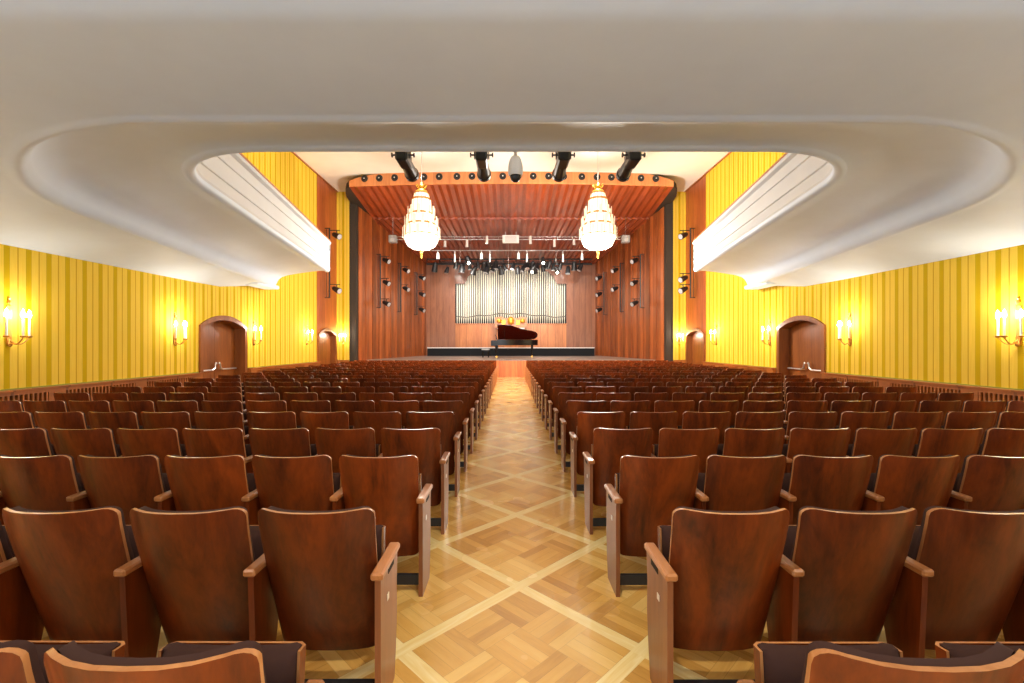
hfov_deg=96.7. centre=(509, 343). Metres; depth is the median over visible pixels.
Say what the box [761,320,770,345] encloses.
wall sconce
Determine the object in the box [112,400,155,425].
seat
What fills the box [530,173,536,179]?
recessed light
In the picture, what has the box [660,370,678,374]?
seat
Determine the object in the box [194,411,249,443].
seat
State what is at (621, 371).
seat
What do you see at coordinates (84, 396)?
seat
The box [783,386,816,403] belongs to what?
seat
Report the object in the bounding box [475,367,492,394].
seat
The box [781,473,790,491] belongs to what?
seat cushion
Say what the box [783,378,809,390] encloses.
seat
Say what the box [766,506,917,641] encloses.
seat
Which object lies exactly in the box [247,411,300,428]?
seat
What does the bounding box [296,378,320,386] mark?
seat
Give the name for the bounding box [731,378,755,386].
seat
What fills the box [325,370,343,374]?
seat
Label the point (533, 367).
seat
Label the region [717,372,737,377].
seat
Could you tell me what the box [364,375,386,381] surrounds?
seat
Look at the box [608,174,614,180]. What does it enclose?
recessed light
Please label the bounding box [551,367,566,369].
seat
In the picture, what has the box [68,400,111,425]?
seat
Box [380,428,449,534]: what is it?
seat
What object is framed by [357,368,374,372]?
seat
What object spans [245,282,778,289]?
balcony ledge
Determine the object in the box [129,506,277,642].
seat
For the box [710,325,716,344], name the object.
wall sconce
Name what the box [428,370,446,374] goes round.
seat
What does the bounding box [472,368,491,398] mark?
seat
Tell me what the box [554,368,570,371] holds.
seat
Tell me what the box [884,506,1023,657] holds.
seat
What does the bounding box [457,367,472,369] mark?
seat
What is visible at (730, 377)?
seat
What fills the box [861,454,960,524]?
seat
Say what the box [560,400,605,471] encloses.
seat
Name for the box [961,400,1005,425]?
seat
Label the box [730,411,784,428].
seat
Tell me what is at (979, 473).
backrest
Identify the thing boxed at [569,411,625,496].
seat
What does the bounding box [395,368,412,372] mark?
seat
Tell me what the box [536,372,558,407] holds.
seat
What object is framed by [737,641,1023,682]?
seat
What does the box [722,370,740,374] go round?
seat
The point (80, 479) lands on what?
seat cushion
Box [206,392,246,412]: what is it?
seat
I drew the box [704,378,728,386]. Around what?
seat
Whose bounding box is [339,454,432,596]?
seat
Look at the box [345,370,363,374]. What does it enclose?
seat
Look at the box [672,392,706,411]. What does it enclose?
seat
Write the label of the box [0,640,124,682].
seat
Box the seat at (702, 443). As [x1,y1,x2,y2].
[651,428,719,472]
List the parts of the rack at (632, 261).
rack frame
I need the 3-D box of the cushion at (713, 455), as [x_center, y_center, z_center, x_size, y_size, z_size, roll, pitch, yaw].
[1.541,1.051,3.043,0.490,0.658,0.304,0,0,0]
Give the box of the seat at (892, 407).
[873,400,916,425]
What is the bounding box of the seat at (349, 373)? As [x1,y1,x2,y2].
[332,372,351,377]
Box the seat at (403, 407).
[378,400,418,428]
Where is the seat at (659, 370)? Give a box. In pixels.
[649,368,666,372]
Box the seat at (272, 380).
[270,378,293,386]
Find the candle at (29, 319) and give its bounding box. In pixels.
[28,318,30,335]
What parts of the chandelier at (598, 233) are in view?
crystal plate, crystal plate, crystal plate, lamp shade, tier frame, lamp shade, tier frame, lamp shade, tier frame, lamp shade, tier frame, lamp shade, crown, crystal plate, crystal plate, crystal plate, crystal plate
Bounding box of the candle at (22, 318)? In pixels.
[22,318,23,335]
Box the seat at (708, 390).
[685,386,715,400]
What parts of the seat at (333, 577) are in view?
backrest, armrest, panel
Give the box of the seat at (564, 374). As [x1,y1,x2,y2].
[561,372,580,377]
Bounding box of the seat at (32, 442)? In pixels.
[0,428,55,456]
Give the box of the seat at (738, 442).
[716,428,784,456]
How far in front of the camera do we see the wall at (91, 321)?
10.01 m
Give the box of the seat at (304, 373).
[287,372,306,377]
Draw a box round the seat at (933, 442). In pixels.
[912,428,983,472]
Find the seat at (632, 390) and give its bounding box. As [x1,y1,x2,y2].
[619,386,649,400]
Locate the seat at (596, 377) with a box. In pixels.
[590,375,611,381]
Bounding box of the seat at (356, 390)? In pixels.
[344,386,374,400]
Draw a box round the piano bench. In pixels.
[481,349,489,357]
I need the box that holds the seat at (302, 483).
[252,454,344,510]
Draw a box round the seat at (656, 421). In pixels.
[626,411,678,452]
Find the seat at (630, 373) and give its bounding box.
[628,372,647,377]
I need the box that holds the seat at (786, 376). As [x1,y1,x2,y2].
[783,375,806,386]
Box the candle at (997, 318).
[997,318,998,335]
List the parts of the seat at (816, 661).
armrest, backrest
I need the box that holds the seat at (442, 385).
[422,382,448,392]
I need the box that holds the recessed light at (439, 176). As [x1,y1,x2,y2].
[436,173,442,179]
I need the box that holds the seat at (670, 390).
[652,386,682,400]
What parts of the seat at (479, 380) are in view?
backrest, panel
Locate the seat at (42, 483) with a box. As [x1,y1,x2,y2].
[0,454,90,510]
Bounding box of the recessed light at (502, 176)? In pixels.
[499,173,505,179]
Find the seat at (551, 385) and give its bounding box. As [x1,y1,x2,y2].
[544,382,574,429]
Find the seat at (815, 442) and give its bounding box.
[781,428,850,472]
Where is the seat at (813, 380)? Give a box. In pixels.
[811,378,835,386]
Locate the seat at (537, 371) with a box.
[534,370,554,402]
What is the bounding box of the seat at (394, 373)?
[376,372,396,377]
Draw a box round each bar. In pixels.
[398,236,620,246]
[426,258,591,274]
[430,250,591,261]
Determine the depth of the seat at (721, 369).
13.35 m
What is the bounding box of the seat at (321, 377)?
[316,375,337,381]
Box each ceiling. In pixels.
[294,152,728,217]
[346,184,676,264]
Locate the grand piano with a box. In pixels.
[491,324,537,357]
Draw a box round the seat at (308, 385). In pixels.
[303,382,329,392]
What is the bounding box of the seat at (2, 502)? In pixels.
[0,491,6,524]
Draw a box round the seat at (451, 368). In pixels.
[439,367,454,369]
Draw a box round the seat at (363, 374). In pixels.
[354,372,374,377]
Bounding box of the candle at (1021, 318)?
[1020,317,1022,335]
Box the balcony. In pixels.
[0,0,1023,285]
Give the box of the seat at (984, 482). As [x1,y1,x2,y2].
[947,454,1023,510]
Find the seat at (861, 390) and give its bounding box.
[851,386,883,400]
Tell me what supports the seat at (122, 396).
on the floor at (519, 589)
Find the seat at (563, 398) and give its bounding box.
[553,392,592,453]
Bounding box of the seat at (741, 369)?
[726,368,743,371]
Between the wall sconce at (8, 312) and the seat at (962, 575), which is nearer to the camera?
the seat at (962, 575)
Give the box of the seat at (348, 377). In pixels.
[340,375,361,381]
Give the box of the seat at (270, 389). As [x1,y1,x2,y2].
[244,386,274,392]
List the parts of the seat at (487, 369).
backrest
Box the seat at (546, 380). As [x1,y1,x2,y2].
[541,378,567,420]
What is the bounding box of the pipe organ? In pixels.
[456,265,564,322]
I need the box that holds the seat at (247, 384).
[243,382,270,386]
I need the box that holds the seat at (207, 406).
[201,400,247,425]
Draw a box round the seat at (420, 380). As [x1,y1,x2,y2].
[404,378,427,386]
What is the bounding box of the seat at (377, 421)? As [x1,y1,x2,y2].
[353,411,404,452]
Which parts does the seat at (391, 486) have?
backrest, armrest, panel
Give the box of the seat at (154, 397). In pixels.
[130,392,166,411]
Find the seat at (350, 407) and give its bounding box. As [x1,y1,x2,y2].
[334,400,374,425]
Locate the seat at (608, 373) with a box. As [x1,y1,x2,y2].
[605,372,625,377]
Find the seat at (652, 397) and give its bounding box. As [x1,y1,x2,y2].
[634,392,668,411]
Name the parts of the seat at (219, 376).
backrest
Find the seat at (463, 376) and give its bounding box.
[462,375,486,413]
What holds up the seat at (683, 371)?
on the floor at (519, 589)
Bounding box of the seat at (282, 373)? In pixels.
[265,372,284,377]
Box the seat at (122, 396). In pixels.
[92,392,128,411]
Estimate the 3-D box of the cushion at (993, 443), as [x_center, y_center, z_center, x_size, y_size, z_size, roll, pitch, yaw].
[4.371,1.051,3.992,0.490,0.658,0.304,0,0,0]
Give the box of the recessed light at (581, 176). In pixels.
[578,173,584,179]
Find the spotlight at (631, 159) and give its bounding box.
[616,152,645,181]
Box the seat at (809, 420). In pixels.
[783,411,837,443]
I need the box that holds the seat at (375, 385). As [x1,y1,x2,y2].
[362,382,389,392]
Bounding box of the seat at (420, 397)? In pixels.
[397,392,431,411]
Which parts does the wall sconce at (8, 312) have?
bulb, plate, candle arm, candle arm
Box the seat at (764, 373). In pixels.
[762,372,781,374]
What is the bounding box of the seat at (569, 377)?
[565,375,586,381]
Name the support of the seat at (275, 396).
on the floor at (519, 589)
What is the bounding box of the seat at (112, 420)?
[87,411,142,443]
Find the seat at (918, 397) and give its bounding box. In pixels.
[899,392,935,411]
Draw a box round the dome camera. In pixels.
[508,152,522,182]
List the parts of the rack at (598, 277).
rack frame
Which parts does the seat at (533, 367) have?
backrest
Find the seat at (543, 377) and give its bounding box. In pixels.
[538,375,562,413]
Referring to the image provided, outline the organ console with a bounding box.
[495,317,526,346]
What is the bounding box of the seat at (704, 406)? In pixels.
[698,400,739,425]
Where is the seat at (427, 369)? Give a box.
[415,368,431,372]
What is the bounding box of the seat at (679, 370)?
[669,368,685,372]
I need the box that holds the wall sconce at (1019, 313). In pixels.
[994,297,1023,346]
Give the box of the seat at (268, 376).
[267,375,288,381]
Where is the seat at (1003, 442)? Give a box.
[977,428,1023,456]
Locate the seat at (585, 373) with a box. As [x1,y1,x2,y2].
[583,372,602,377]
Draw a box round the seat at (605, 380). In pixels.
[597,378,621,386]
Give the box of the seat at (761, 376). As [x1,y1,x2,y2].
[760,375,782,377]
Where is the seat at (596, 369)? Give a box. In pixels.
[592,368,608,372]
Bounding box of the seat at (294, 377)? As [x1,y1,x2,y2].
[291,375,313,381]
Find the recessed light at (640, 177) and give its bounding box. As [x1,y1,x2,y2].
[638,175,643,180]
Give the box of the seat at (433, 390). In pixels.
[411,386,440,400]
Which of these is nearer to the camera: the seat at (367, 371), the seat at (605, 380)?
the seat at (605, 380)
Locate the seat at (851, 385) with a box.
[844,382,871,392]
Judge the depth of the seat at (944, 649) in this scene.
1.40 m
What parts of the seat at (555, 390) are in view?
panel, backrest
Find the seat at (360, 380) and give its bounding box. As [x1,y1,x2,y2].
[350,378,374,386]
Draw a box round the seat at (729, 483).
[693,454,786,510]
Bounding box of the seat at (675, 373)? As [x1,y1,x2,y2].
[672,372,692,377]
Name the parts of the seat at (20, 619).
backrest, armrest, arm panel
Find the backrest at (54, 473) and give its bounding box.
[0,454,81,491]
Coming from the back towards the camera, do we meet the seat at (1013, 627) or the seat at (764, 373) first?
the seat at (764, 373)
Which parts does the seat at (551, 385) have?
panel, backrest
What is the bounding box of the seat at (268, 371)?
[263,370,281,375]
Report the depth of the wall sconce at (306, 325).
17.94 m
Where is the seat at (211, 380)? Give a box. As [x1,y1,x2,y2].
[189,378,213,386]
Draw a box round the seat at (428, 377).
[413,375,434,381]
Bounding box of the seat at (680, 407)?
[654,400,694,425]
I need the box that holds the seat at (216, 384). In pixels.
[213,382,244,396]
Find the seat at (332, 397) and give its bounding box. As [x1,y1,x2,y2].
[321,392,355,411]
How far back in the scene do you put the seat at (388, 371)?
12.39 m
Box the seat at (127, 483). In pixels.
[77,454,175,524]
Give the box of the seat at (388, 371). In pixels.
[387,370,404,374]
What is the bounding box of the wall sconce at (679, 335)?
[676,332,683,343]
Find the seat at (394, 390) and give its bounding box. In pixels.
[377,386,407,400]
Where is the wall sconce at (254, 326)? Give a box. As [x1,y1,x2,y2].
[253,320,262,344]
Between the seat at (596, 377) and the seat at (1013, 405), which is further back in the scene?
the seat at (596, 377)
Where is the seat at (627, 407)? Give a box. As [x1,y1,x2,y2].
[610,400,650,428]
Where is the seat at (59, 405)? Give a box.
[24,400,67,425]
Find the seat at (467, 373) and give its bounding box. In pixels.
[466,372,488,407]
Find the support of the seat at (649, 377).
on the floor at (519, 589)
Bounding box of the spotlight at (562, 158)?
[552,152,574,181]
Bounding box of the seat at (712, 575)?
[644,506,789,682]
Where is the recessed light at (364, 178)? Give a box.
[361,175,367,181]
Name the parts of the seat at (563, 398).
panel, backrest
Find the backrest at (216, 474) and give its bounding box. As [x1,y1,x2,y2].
[172,454,249,492]
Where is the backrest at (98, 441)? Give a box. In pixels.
[56,428,118,456]
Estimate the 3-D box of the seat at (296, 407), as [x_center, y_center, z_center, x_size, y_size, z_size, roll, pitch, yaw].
[-2.532,1.169,5.941,0.582,0.903,0.439,0,0,0]
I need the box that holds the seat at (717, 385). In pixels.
[696,382,723,392]
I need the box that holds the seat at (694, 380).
[678,378,701,386]
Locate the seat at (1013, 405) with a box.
[1005,400,1023,411]
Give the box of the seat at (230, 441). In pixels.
[182,428,252,472]
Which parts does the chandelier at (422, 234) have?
crystal plate, crystal plate, lamp shade, lamp shade, tier frame, lamp shade, tier frame, lamp shade, tier frame, lamp shade, tier frame, suspension rod, crown, crystal plate, crystal plate, crystal plate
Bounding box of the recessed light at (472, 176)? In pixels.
[469,173,475,179]
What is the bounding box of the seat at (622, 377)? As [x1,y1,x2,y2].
[614,375,635,381]
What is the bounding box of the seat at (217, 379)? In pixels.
[216,378,243,390]
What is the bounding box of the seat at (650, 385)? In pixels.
[637,382,663,392]
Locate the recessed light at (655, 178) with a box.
[652,175,658,181]
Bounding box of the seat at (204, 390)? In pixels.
[177,386,207,400]
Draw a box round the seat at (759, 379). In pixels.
[758,378,782,381]
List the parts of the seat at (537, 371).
panel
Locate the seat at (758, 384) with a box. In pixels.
[755,382,782,386]
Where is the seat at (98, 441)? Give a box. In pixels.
[50,428,122,472]
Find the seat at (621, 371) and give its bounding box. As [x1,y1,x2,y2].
[619,370,637,374]
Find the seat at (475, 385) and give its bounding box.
[451,382,481,429]
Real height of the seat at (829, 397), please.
0.903 m
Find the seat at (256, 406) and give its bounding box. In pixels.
[245,400,286,411]
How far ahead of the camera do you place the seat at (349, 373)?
11.44 m
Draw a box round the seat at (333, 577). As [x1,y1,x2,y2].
[257,506,399,682]
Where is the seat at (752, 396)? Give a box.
[748,392,782,400]
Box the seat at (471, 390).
[444,386,478,439]
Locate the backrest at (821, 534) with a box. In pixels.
[790,506,907,560]
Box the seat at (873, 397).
[861,392,897,411]
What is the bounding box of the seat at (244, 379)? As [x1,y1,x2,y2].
[243,378,267,382]
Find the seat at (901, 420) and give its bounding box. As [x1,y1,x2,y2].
[887,411,943,443]
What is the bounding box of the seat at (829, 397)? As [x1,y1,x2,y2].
[823,392,859,411]
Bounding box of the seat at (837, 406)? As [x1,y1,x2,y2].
[830,400,871,425]
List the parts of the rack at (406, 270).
rack frame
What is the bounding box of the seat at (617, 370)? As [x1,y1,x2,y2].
[611,368,628,372]
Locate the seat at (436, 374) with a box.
[421,372,441,377]
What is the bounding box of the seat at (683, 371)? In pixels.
[681,370,699,374]
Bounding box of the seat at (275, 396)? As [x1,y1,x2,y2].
[244,392,279,402]
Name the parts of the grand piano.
lid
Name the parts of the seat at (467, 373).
backrest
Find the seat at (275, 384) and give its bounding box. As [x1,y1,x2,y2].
[273,382,299,392]
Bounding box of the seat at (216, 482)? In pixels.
[164,454,260,524]
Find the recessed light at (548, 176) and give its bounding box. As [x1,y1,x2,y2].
[545,173,551,179]
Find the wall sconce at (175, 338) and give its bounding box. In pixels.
[173,312,187,345]
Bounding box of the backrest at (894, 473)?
[871,454,953,492]
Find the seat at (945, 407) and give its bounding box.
[917,400,961,425]
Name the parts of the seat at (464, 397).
backrest, panel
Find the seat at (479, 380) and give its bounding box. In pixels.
[457,378,484,420]
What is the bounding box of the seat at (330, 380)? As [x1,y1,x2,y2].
[323,378,347,386]
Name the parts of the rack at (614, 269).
rack frame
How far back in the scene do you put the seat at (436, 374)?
11.45 m
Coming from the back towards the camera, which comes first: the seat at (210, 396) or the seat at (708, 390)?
the seat at (708, 390)
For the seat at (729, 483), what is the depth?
2.95 m
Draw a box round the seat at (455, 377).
[438,375,459,381]
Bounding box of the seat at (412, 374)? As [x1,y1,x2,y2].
[399,372,418,377]
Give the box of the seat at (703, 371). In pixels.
[701,370,719,374]
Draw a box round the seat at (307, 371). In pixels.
[304,370,322,374]
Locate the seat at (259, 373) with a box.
[242,372,262,375]
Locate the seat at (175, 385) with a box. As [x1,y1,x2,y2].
[154,382,181,392]
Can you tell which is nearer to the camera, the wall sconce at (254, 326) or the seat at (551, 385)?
the seat at (551, 385)
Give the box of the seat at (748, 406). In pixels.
[742,400,783,411]
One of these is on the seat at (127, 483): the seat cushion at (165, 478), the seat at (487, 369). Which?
the seat cushion at (165, 478)
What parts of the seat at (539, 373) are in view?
panel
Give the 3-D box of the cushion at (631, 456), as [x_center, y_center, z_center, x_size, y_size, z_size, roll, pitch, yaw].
[0.975,1.051,3.038,0.490,0.658,0.304,0,0,0]
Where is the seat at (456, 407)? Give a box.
[423,400,468,471]
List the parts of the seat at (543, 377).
backrest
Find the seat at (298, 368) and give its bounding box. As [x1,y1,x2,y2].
[295,367,311,369]
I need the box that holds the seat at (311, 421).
[300,411,353,443]
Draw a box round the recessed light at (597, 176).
[594,173,599,179]
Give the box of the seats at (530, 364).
[309,360,714,391]
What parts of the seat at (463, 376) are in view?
backrest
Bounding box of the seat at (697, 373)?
[695,372,714,377]
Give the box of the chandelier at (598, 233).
[579,183,615,257]
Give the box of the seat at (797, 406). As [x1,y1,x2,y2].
[783,400,827,425]
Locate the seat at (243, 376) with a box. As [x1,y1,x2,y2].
[242,375,264,377]
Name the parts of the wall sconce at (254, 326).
plate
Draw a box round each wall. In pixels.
[0,152,336,389]
[337,192,357,361]
[346,171,676,188]
[358,207,425,359]
[426,264,594,354]
[595,207,663,359]
[664,192,684,361]
[685,152,1023,388]
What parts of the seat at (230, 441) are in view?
backrest, arm panel, armrest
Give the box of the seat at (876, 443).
[846,428,917,472]
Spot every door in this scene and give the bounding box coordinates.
[199,315,246,382]
[318,328,336,364]
[685,328,704,363]
[776,315,825,382]
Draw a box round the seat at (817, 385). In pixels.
[814,382,841,392]
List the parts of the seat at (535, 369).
backrest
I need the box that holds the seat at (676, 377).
[663,375,684,381]
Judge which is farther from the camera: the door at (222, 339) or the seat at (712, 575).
the door at (222, 339)
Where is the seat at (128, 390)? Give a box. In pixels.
[110,386,141,400]
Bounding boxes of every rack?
[325,228,341,297]
[376,254,390,307]
[397,263,409,311]
[414,272,425,314]
[595,272,606,314]
[611,263,623,311]
[630,254,644,307]
[678,228,694,297]
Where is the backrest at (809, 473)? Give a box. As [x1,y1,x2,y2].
[787,454,866,492]
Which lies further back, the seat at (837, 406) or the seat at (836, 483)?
the seat at (837, 406)
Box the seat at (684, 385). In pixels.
[666,382,693,392]
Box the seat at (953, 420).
[940,411,996,443]
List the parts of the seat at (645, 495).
panel, armrest, backrest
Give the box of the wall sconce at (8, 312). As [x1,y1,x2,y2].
[3,296,32,346]
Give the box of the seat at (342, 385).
[332,382,359,392]
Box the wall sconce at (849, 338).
[837,312,851,345]
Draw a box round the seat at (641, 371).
[639,370,657,374]
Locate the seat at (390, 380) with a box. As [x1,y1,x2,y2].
[377,378,400,386]
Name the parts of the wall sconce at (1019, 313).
candle arm, candle arm, plate, bulb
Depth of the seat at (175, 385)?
8.61 m
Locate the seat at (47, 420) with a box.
[34,411,90,443]
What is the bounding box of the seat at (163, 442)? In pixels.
[116,428,186,472]
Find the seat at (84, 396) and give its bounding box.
[54,392,90,411]
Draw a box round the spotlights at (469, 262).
[465,256,559,274]
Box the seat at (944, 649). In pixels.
[935,641,1023,682]
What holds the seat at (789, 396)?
on the floor at (519, 589)
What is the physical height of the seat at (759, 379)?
0.903 m
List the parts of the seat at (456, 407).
backrest, panel, armrest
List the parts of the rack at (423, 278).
rack frame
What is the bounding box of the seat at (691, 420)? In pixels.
[677,411,731,443]
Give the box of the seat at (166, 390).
[143,386,174,400]
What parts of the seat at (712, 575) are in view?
panel, armrest, backrest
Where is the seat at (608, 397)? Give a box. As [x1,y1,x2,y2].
[596,392,630,411]
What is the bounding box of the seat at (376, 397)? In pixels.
[359,392,393,411]
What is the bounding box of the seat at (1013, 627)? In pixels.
[1002,578,1023,641]
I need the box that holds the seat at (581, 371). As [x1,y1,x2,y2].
[577,370,595,374]
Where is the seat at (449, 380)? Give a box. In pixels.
[430,378,454,386]
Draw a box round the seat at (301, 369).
[299,368,316,372]
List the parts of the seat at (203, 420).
backrest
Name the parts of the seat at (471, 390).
backrest, panel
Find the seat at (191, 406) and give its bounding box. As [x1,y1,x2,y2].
[156,400,198,425]
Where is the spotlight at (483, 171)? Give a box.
[470,152,492,181]
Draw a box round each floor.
[41,377,1004,682]
[368,355,654,376]
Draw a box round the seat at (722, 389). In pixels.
[719,386,749,400]
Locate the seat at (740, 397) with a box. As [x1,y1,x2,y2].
[710,392,745,411]
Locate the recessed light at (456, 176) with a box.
[453,173,459,179]
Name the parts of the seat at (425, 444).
backrest, armrest, panel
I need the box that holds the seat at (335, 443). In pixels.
[315,428,382,472]
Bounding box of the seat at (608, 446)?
[583,428,652,534]
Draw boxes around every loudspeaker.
[388,235,397,243]
[621,217,629,243]
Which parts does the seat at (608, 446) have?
panel, armrest, backrest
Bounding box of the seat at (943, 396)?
[937,392,973,411]
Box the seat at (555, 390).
[548,386,582,439]
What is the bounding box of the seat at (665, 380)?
[651,378,675,386]
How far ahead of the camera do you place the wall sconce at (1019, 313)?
7.28 m
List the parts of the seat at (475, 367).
backrest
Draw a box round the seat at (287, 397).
[283,392,317,411]
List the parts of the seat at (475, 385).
backrest, panel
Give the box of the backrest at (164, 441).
[123,428,182,455]
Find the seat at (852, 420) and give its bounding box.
[835,411,889,443]
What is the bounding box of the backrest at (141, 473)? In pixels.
[85,454,165,491]
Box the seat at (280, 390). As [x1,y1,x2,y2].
[277,386,307,399]
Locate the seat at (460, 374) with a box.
[444,372,463,377]
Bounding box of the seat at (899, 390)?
[885,386,916,400]
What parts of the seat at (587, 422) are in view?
panel, armrest, backrest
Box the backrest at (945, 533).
[912,506,1023,559]
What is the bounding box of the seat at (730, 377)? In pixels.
[711,375,733,381]
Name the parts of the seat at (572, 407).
panel, backrest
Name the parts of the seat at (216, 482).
backrest, armrest, arm panel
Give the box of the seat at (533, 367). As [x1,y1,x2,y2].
[531,367,548,394]
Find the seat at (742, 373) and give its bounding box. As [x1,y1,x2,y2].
[739,372,759,378]
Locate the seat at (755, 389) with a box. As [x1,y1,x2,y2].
[752,386,782,392]
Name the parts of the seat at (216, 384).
backrest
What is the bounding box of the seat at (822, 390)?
[818,386,849,400]
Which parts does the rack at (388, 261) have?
rack frame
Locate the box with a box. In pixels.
[502,232,518,243]
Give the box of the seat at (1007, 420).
[994,411,1023,428]
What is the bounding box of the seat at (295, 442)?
[248,428,317,456]
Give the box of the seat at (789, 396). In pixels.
[783,392,821,412]
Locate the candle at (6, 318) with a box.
[5,317,7,335]
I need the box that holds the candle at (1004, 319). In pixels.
[1003,318,1005,335]
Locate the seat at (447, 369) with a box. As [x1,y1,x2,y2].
[434,368,450,372]
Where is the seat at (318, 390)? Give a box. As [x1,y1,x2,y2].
[311,386,340,400]
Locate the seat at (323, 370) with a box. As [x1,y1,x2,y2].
[319,368,335,372]
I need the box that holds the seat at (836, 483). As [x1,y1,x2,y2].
[777,454,873,524]
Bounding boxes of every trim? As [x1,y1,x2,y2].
[239,153,787,240]
[292,152,337,192]
[684,152,731,192]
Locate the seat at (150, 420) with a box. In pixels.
[140,411,195,443]
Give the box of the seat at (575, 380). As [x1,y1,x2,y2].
[571,378,594,386]
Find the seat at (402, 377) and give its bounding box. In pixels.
[389,375,410,381]
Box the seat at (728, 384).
[726,382,752,392]
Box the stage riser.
[427,347,594,355]
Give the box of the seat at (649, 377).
[638,375,660,381]
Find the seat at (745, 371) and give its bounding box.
[743,370,761,375]
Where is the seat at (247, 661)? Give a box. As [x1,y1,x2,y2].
[44,640,324,682]
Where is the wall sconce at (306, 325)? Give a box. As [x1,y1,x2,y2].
[306,325,312,344]
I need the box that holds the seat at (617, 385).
[607,382,633,392]
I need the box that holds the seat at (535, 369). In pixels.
[532,368,551,398]
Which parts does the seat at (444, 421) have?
backrest, armrest, panel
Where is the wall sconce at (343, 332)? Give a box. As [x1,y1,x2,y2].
[339,332,345,343]
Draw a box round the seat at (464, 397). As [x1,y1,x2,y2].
[435,392,474,453]
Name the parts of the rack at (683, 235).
rack frame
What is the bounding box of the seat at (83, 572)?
[2,506,160,657]
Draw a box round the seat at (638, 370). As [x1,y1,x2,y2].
[630,368,647,372]
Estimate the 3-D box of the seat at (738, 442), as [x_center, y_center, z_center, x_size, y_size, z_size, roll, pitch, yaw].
[2.084,1.169,4.039,0.582,0.903,0.439,0,0,0]
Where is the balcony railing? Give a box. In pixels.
[196,153,832,268]
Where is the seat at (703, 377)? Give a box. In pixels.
[687,375,708,381]
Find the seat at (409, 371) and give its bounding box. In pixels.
[407,370,425,374]
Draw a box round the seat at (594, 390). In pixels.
[586,386,615,400]
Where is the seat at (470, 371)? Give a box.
[469,370,489,402]
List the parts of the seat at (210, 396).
backrest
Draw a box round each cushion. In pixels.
[0,522,12,559]
[0,640,45,682]
[2,526,15,556]
[11,506,134,559]
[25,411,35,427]
[30,428,53,454]
[77,473,84,490]
[116,444,121,455]
[126,526,138,557]
[139,506,255,560]
[162,473,170,491]
[162,642,301,682]
[180,444,186,455]
[244,426,248,434]
[245,444,251,456]
[247,473,256,491]
[250,526,263,559]
[259,454,328,456]
[267,506,371,512]
[310,444,316,455]
[333,473,339,492]
[347,454,410,456]
[375,444,379,456]
[376,525,383,560]
[616,473,619,493]
[630,455,692,457]
[653,444,657,456]
[660,525,670,562]
[674,506,779,512]
[697,473,705,492]
[709,454,778,456]
[717,444,723,454]
[757,642,898,682]
[781,444,787,456]
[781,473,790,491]
[783,526,795,558]
[846,444,852,455]
[851,428,911,455]
[867,473,875,490]
[907,526,919,557]
[912,444,917,455]
[915,428,977,456]
[940,642,1023,657]
[953,473,960,490]
[979,428,1004,454]
[995,411,1005,427]
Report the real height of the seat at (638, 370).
0.903 m
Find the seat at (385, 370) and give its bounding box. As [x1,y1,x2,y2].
[376,368,393,372]
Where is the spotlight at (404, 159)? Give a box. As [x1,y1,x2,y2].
[391,152,418,181]
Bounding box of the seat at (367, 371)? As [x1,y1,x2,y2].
[366,370,384,374]
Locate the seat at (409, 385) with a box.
[392,382,418,392]
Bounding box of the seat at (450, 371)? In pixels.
[449,370,466,374]
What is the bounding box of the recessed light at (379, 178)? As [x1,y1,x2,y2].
[376,175,382,181]
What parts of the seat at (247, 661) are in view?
backrest, armrest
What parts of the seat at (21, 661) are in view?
backrest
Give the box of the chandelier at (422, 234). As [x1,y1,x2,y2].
[402,152,438,258]
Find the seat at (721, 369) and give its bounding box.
[707,368,724,372]
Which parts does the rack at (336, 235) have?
rack frame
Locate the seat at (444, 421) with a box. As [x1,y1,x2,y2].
[406,411,460,496]
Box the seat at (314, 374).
[309,372,329,377]
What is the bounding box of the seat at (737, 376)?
[736,375,757,381]
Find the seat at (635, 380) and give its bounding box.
[624,378,648,386]
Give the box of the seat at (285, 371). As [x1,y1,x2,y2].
[283,370,301,374]
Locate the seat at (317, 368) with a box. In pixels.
[313,367,329,369]
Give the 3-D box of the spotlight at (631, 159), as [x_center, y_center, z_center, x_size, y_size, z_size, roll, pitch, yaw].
[1.602,-2.468,6.024,0.300,0.345,0.888,0,0,0]
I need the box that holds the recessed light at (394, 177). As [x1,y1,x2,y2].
[391,174,397,180]
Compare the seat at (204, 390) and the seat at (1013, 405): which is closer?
the seat at (1013, 405)
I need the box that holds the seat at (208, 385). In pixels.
[184,382,211,392]
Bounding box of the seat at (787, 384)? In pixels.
[783,382,812,396]
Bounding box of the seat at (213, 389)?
[210,386,244,403]
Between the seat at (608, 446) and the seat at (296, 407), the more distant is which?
the seat at (296, 407)
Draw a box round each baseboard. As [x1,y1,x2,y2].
[0,359,339,410]
[682,359,1023,410]
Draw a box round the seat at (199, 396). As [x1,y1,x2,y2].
[168,392,204,411]
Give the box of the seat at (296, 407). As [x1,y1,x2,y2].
[290,400,330,425]
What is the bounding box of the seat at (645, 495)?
[604,455,699,596]
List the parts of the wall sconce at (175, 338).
plate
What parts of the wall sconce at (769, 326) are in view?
plate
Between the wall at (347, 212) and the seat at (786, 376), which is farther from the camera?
the wall at (347, 212)
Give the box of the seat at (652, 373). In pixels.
[650,372,670,377]
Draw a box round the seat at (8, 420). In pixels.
[0,411,37,428]
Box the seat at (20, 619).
[0,522,43,640]
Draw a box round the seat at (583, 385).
[577,382,603,392]
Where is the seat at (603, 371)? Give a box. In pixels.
[598,370,616,374]
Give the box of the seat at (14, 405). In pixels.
[0,400,23,411]
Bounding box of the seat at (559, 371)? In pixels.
[557,370,575,374]
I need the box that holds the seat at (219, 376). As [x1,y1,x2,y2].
[218,375,243,386]

